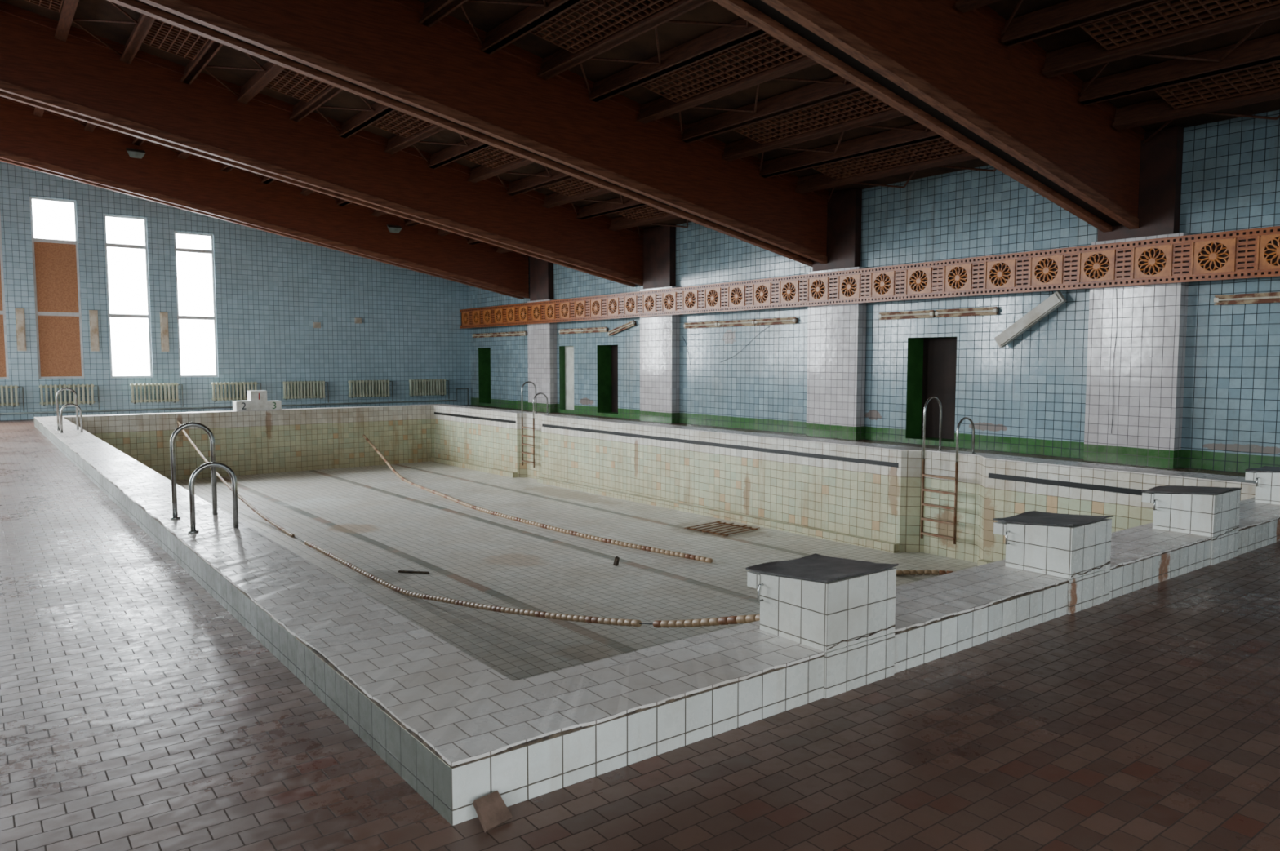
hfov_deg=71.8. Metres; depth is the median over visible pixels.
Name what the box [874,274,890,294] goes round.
flower
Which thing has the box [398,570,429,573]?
wooden stick
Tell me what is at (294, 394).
radiator
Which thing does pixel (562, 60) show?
joist
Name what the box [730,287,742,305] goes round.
flower
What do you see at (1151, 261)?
flower
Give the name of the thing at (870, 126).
brace
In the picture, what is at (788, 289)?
flower
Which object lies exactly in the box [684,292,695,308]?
flower
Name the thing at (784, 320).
lamp
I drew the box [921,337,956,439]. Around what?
door
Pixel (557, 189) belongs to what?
grille
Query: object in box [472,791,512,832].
tile
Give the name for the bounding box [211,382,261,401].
radiator
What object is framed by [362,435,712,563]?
lane rope
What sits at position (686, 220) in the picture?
brace
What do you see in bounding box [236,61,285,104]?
joist
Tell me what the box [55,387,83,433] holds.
pool ladder
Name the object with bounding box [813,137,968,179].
grille
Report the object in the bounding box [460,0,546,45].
brace
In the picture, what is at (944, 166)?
brace
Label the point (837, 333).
wall pillar
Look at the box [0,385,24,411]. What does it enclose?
radiator
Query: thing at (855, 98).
grille
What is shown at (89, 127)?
joist
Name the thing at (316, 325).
junction box
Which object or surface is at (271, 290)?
wall
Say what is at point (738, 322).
lamp
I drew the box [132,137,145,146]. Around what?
joist
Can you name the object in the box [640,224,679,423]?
wall pillar
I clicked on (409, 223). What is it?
joist
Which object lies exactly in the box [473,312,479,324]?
flower
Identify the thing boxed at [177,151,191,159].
joist
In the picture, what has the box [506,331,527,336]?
lamp
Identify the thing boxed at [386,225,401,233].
floodlight
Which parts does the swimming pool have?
rusty grate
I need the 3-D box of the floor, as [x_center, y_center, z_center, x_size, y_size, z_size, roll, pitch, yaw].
[-4.021,0.772,11.282,21.630,0.001,35.230,-3,5,-37]
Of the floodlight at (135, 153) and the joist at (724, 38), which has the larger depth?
the floodlight at (135, 153)
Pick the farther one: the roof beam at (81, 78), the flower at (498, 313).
the flower at (498, 313)
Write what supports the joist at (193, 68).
attached to the ceiling
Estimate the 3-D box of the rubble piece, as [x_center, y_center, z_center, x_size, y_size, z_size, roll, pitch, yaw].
[-0.347,1.978,12.885,0.073,0.136,0.066,3,5,32]
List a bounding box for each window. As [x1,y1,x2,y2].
[0,213,8,379]
[29,196,84,378]
[103,214,152,377]
[173,231,217,377]
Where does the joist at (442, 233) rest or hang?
attached to the ceiling
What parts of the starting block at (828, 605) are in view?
grab handle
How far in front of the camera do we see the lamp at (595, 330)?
25.20 m
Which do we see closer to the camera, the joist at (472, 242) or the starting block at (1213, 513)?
the starting block at (1213, 513)
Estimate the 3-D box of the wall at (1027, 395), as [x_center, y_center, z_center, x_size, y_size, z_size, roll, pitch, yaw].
[4.805,-4.210,17.647,0.550,9.000,35.230,-3,5,-37]
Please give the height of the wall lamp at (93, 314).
1.140 m
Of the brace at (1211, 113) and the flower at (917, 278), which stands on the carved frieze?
the flower at (917, 278)
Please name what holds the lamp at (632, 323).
attached to the wall at (1027, 395)
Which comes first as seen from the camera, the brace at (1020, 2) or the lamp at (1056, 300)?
the brace at (1020, 2)
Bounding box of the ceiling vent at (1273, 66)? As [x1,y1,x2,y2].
[1153,61,1279,109]
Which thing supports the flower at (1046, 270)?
on the carved frieze
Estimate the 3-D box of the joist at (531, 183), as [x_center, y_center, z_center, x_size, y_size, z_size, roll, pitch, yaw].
[-1.311,-5.372,18.446,0.185,0.300,5.760,-3,5,-37]
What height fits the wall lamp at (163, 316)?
1.140 m
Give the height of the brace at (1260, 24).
0.190 m
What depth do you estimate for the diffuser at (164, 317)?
25.67 m
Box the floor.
[0,404,1279,850]
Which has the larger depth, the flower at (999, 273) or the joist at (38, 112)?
the joist at (38, 112)
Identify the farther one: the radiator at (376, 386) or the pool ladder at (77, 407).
the radiator at (376, 386)
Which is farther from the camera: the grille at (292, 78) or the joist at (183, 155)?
the joist at (183, 155)
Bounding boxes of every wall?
[0,161,471,421]
[469,110,1279,473]
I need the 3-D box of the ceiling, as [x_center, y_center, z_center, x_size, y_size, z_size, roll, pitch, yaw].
[-4.021,-6.266,10.763,21.630,4.110,35.230,-3,5,-37]
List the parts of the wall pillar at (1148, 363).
post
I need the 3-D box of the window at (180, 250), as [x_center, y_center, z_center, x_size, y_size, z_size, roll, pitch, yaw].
[-13.193,-3.568,26.272,1.060,4.250,0.060,-3,5,-37]
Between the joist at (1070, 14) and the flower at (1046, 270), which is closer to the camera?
the joist at (1070, 14)
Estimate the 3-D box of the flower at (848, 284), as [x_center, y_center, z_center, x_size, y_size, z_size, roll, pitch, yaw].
[4.147,-2.749,17.534,0.025,0.403,0.403,-3,5,-37]
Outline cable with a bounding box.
[1111,288,1117,433]
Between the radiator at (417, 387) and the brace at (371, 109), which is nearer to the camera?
the brace at (371, 109)
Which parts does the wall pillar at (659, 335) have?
post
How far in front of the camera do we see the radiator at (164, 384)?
25.50 m
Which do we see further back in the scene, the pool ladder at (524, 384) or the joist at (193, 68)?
the pool ladder at (524, 384)
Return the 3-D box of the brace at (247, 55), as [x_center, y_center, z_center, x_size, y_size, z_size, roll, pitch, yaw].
[-6.350,-6.255,14.537,0.851,0.190,5.784,-3,5,-37]
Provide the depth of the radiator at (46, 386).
24.20 m
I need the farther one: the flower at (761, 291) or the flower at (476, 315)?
the flower at (476, 315)
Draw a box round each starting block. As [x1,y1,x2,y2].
[746,553,898,698]
[992,511,1113,614]
[1141,485,1242,565]
[1244,466,1279,505]
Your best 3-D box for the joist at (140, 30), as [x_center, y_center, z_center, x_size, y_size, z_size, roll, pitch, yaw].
[-7.519,-6.502,13.627,0.185,0.300,5.760,-3,5,-37]
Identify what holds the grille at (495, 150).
attached to the joist at (452, 153)
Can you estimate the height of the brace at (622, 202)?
0.190 m
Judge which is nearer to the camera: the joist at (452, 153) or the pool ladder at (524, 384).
the joist at (452, 153)
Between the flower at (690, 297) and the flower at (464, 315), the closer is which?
the flower at (690, 297)
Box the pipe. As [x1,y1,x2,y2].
[0,388,468,414]
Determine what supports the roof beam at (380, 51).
attached to the ceiling
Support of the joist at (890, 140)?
attached to the ceiling
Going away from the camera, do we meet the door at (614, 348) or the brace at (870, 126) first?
the brace at (870, 126)
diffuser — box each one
[90,311,97,349]
[161,314,168,350]
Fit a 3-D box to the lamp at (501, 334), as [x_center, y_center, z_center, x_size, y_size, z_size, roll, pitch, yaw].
[-4.769,-3.062,29.812,0.101,0.140,1.220,-3,5,-37]
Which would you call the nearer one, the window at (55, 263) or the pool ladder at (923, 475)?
the pool ladder at (923, 475)
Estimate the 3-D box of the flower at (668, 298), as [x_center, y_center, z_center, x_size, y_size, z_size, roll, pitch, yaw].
[0.731,-3.080,22.012,0.025,0.403,0.403,-3,5,-37]
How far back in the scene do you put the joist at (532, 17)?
12.34 m
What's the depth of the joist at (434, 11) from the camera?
12.29 m
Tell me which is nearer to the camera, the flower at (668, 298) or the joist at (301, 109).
the joist at (301, 109)
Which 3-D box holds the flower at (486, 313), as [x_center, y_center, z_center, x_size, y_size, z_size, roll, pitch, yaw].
[-5.125,-3.646,29.689,0.025,0.403,0.403,-3,5,-37]
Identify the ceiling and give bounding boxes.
[0,0,1279,229]
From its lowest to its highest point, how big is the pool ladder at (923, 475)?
2.136 m
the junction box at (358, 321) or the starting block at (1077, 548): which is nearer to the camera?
the starting block at (1077, 548)
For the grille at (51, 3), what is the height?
0.187 m
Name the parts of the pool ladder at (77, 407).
handrail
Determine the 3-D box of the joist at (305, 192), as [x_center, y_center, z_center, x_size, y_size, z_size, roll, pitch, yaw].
[-7.380,-6.157,21.544,0.185,0.300,5.400,-3,5,-37]
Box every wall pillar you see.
[527,256,557,413]
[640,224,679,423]
[806,188,866,440]
[1083,126,1191,468]
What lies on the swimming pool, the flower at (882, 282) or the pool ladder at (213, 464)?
the pool ladder at (213, 464)
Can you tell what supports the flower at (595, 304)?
on the carved frieze
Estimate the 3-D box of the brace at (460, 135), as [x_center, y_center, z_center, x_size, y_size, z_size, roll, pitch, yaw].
[-3.246,-5.690,16.946,0.851,0.190,5.784,-3,5,-37]
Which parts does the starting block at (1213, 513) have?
grab handle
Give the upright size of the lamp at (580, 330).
0.140 m
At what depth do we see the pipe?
26.36 m
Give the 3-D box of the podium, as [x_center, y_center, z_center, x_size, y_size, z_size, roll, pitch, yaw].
[-10.554,-0.690,24.373,1.170,0.540,0.407,-3,5,-37]
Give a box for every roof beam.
[0,0,643,287]
[0,96,528,299]
[106,0,831,266]
[711,0,1146,232]
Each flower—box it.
[462,313,467,324]
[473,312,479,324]
[484,311,489,322]
[495,310,501,322]
[507,308,513,321]
[520,307,526,319]
[533,306,539,319]
[546,305,553,318]
[560,303,568,317]
[576,302,583,315]
[591,301,599,315]
[608,299,617,314]
[626,297,635,312]
[644,295,653,311]
[664,293,674,310]
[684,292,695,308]
[706,289,718,306]
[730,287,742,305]
[755,284,768,303]
[782,282,795,301]
[810,280,825,299]
[840,276,857,297]
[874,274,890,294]
[909,270,927,292]
[947,266,967,288]
[989,262,1010,286]
[1034,258,1057,283]
[1083,253,1109,279]
[1137,248,1166,275]
[1197,242,1229,271]
[1263,236,1279,266]
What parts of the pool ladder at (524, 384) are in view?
handrail, handrail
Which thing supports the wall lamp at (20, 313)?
attached to the wall at (271, 290)
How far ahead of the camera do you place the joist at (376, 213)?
24.63 m
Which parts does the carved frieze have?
rosette panel, slotted panel, rosette panel, slotted panel, rosette panel, slotted panel, rosette panel, slotted panel, rosette panel, slotted panel, rosette panel, slotted panel, rosette panel, slotted panel, rosette panel, slotted panel, rosette panel, slotted panel, rosette panel, slotted panel, rosette panel, slotted panel, rosette panel, slotted panel, rosette panel, slotted panel, rosette panel, slotted panel, rosette panel, slotted panel, rosette panel, slotted panel, rosette panel, slotted panel, rosette panel, slotted panel, rosette panel, slotted panel, rosette panel, slotted panel, rosette panel, slotted panel, rosette panel, slotted panel, frieze rail, rosette panel, slotted panel, rosette panel, slotted panel, rosette panel, slotted panel, rosette panel, slotted panel, rosette panel, slotted panel, rosette panel, slotted panel, rosette panel, slotted panel, rosette panel, slotted panel, rosette panel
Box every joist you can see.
[33,106,44,117]
[54,0,79,42]
[84,123,96,132]
[120,13,155,64]
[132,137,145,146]
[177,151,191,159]
[180,39,222,84]
[220,164,234,172]
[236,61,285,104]
[261,176,275,184]
[289,83,342,122]
[300,187,315,195]
[337,198,352,206]
[338,102,395,138]
[371,208,387,217]
[384,122,445,154]
[404,219,420,226]
[418,0,468,27]
[427,137,490,169]
[436,229,453,235]
[466,238,482,244]
[467,154,533,182]
[480,0,585,55]
[496,246,512,253]
[506,168,574,195]
[537,0,711,79]
[542,184,611,208]
[576,196,647,220]
[589,17,767,102]
[608,208,680,231]
[636,48,817,124]
[680,75,863,143]
[721,102,905,161]
[759,123,943,177]
[794,144,977,194]
[1000,0,1165,47]
[1041,0,1279,78]
[1079,33,1279,106]
[1112,72,1279,130]
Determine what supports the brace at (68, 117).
attached to the joist at (89, 127)
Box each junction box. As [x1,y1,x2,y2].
[313,322,320,328]
[354,318,361,324]
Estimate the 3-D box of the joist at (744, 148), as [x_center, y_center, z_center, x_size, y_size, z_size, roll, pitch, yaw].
[3.234,-4.866,14.108,0.185,0.300,5.490,-3,5,-37]
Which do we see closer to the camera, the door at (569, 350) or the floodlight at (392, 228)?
the floodlight at (392, 228)
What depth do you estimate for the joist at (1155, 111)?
11.97 m
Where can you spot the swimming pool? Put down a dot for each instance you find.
(465, 704)
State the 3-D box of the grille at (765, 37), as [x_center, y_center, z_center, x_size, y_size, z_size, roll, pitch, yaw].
[1.290,-5.162,12.602,0.810,0.187,3.418,-3,5,-37]
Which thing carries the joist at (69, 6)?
attached to the roof beam at (380, 51)
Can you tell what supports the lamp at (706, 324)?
attached to the wall at (1027, 395)
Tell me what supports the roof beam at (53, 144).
attached to the ceiling
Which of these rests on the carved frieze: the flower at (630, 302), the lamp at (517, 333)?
the flower at (630, 302)
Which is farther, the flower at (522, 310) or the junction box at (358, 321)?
the junction box at (358, 321)
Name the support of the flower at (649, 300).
on the carved frieze
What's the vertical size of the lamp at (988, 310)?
0.140 m
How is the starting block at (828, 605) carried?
on the floor
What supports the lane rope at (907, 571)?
on the swimming pool
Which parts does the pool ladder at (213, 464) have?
handrail, handrail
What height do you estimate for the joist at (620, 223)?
0.300 m
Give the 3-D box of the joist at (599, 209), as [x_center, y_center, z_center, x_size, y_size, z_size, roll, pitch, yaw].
[0.241,-5.089,19.651,0.185,0.300,5.760,-3,5,-37]
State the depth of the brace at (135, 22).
14.50 m
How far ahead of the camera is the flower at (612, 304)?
23.94 m
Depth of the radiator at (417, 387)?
30.53 m
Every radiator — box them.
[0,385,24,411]
[39,384,99,409]
[129,382,183,407]
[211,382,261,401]
[282,381,328,403]
[347,380,393,400]
[408,379,448,399]
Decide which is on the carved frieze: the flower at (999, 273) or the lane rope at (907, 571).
the flower at (999, 273)
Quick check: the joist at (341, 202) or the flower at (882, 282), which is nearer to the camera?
the flower at (882, 282)
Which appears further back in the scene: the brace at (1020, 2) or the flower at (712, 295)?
the flower at (712, 295)
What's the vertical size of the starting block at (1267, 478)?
0.578 m
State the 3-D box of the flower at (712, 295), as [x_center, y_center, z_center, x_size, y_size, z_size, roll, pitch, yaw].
[1.707,-2.985,20.733,0.025,0.403,0.403,-3,5,-37]
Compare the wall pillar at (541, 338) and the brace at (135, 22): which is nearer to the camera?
the brace at (135, 22)
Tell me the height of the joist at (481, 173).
0.300 m
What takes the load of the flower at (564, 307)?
on the carved frieze
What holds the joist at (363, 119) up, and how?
attached to the ceiling
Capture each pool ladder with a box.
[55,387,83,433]
[169,422,238,533]
[521,381,549,467]
[920,396,975,544]
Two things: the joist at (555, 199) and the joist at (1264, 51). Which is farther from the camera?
the joist at (555, 199)
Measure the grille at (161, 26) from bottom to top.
0.187 m
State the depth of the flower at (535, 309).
27.14 m
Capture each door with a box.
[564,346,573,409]
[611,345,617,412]
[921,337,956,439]
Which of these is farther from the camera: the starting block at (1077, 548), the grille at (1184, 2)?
the grille at (1184, 2)
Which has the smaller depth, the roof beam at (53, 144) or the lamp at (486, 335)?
the roof beam at (53, 144)
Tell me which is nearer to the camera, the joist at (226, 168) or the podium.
the joist at (226, 168)
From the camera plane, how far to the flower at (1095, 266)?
13.70 m
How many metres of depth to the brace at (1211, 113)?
11.95 m
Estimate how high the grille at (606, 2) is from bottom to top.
0.187 m
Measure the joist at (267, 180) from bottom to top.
0.300 m
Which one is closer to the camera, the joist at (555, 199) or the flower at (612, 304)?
the joist at (555, 199)
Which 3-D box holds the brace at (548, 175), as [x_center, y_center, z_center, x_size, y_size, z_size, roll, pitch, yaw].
[-1.694,-5.408,18.151,0.851,0.190,5.784,-3,5,-37]
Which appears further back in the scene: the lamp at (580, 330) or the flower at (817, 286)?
the lamp at (580, 330)
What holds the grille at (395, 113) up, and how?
attached to the joist at (363, 119)
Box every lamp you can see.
[15,307,26,351]
[88,310,99,351]
[160,312,168,351]
[471,333,489,337]
[488,332,507,337]
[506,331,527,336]
[558,328,582,333]
[582,327,608,333]
[607,320,635,336]
[683,321,719,328]
[717,319,755,327]
[754,317,797,325]
[878,310,935,319]
[934,306,998,317]
[994,291,1066,347]
[1213,292,1279,305]
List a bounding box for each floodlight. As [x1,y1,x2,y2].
[125,148,146,159]
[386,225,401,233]
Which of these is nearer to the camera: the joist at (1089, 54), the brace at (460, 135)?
the joist at (1089, 54)
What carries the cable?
hanging from the wall pillar at (1148, 363)
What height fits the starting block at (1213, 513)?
0.578 m
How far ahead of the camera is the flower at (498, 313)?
29.06 m
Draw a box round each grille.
[24,0,62,13]
[142,19,209,61]
[265,68,329,102]
[370,110,433,137]
[462,146,523,168]
[530,0,679,53]
[542,177,600,196]
[615,204,669,221]
[641,33,804,102]
[733,90,893,144]
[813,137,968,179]
[1079,0,1279,50]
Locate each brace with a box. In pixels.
[67,116,85,126]
[72,1,137,56]
[203,52,265,97]
[315,96,374,132]
[412,133,468,163]
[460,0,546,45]
[497,166,551,191]
[571,194,623,214]
[579,20,749,94]
[636,219,688,236]
[679,77,847,135]
[759,125,928,171]
[827,165,996,202]
[1000,0,1022,35]
[1079,22,1265,95]
[1142,111,1279,144]
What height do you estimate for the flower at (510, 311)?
0.403 m
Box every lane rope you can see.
[177,420,759,627]
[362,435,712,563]
[896,569,955,575]
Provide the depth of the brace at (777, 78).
13.58 m
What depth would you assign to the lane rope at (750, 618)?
8.71 m
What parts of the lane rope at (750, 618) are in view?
cord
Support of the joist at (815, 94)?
attached to the ceiling
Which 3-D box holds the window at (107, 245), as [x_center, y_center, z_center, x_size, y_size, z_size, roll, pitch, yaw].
[-14.586,-3.650,25.203,1.060,4.570,0.060,-3,5,-37]
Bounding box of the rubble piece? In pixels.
[613,556,619,566]
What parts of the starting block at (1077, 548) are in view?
grab handle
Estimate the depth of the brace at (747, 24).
12.44 m
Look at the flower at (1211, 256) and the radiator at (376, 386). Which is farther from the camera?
the radiator at (376, 386)
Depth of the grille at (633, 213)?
20.85 m
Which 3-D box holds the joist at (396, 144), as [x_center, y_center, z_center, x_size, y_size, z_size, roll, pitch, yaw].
[-3.639,-5.795,16.639,0.185,0.300,5.760,-3,5,-37]
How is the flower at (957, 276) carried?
on the carved frieze
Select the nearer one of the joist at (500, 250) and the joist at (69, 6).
the joist at (69, 6)
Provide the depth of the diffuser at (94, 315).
24.61 m
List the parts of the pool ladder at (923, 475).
handrail, handrail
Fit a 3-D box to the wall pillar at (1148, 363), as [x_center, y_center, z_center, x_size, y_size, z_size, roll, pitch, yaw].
[7.584,-1.898,13.493,0.250,5.000,1.320,-3,5,-37]
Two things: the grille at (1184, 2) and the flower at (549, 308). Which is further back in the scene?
the flower at (549, 308)
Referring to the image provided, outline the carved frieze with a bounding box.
[459,226,1279,328]
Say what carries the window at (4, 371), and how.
in the wall at (271, 290)
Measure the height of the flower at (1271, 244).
0.403 m
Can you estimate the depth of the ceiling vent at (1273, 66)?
11.22 m
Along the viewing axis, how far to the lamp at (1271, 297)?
12.38 m
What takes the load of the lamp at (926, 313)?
attached to the wall at (1027, 395)
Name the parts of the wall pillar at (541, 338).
post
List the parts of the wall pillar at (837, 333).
post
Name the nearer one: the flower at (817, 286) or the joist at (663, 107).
the joist at (663, 107)
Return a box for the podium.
[232,390,281,411]
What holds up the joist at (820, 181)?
attached to the ceiling
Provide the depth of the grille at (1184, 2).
9.94 m
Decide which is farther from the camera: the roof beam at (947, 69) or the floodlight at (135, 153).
the floodlight at (135, 153)
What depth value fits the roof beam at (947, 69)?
10.75 m
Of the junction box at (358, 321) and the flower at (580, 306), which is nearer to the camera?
the flower at (580, 306)
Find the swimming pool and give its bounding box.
[34,404,1279,826]
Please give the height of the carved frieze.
0.663 m

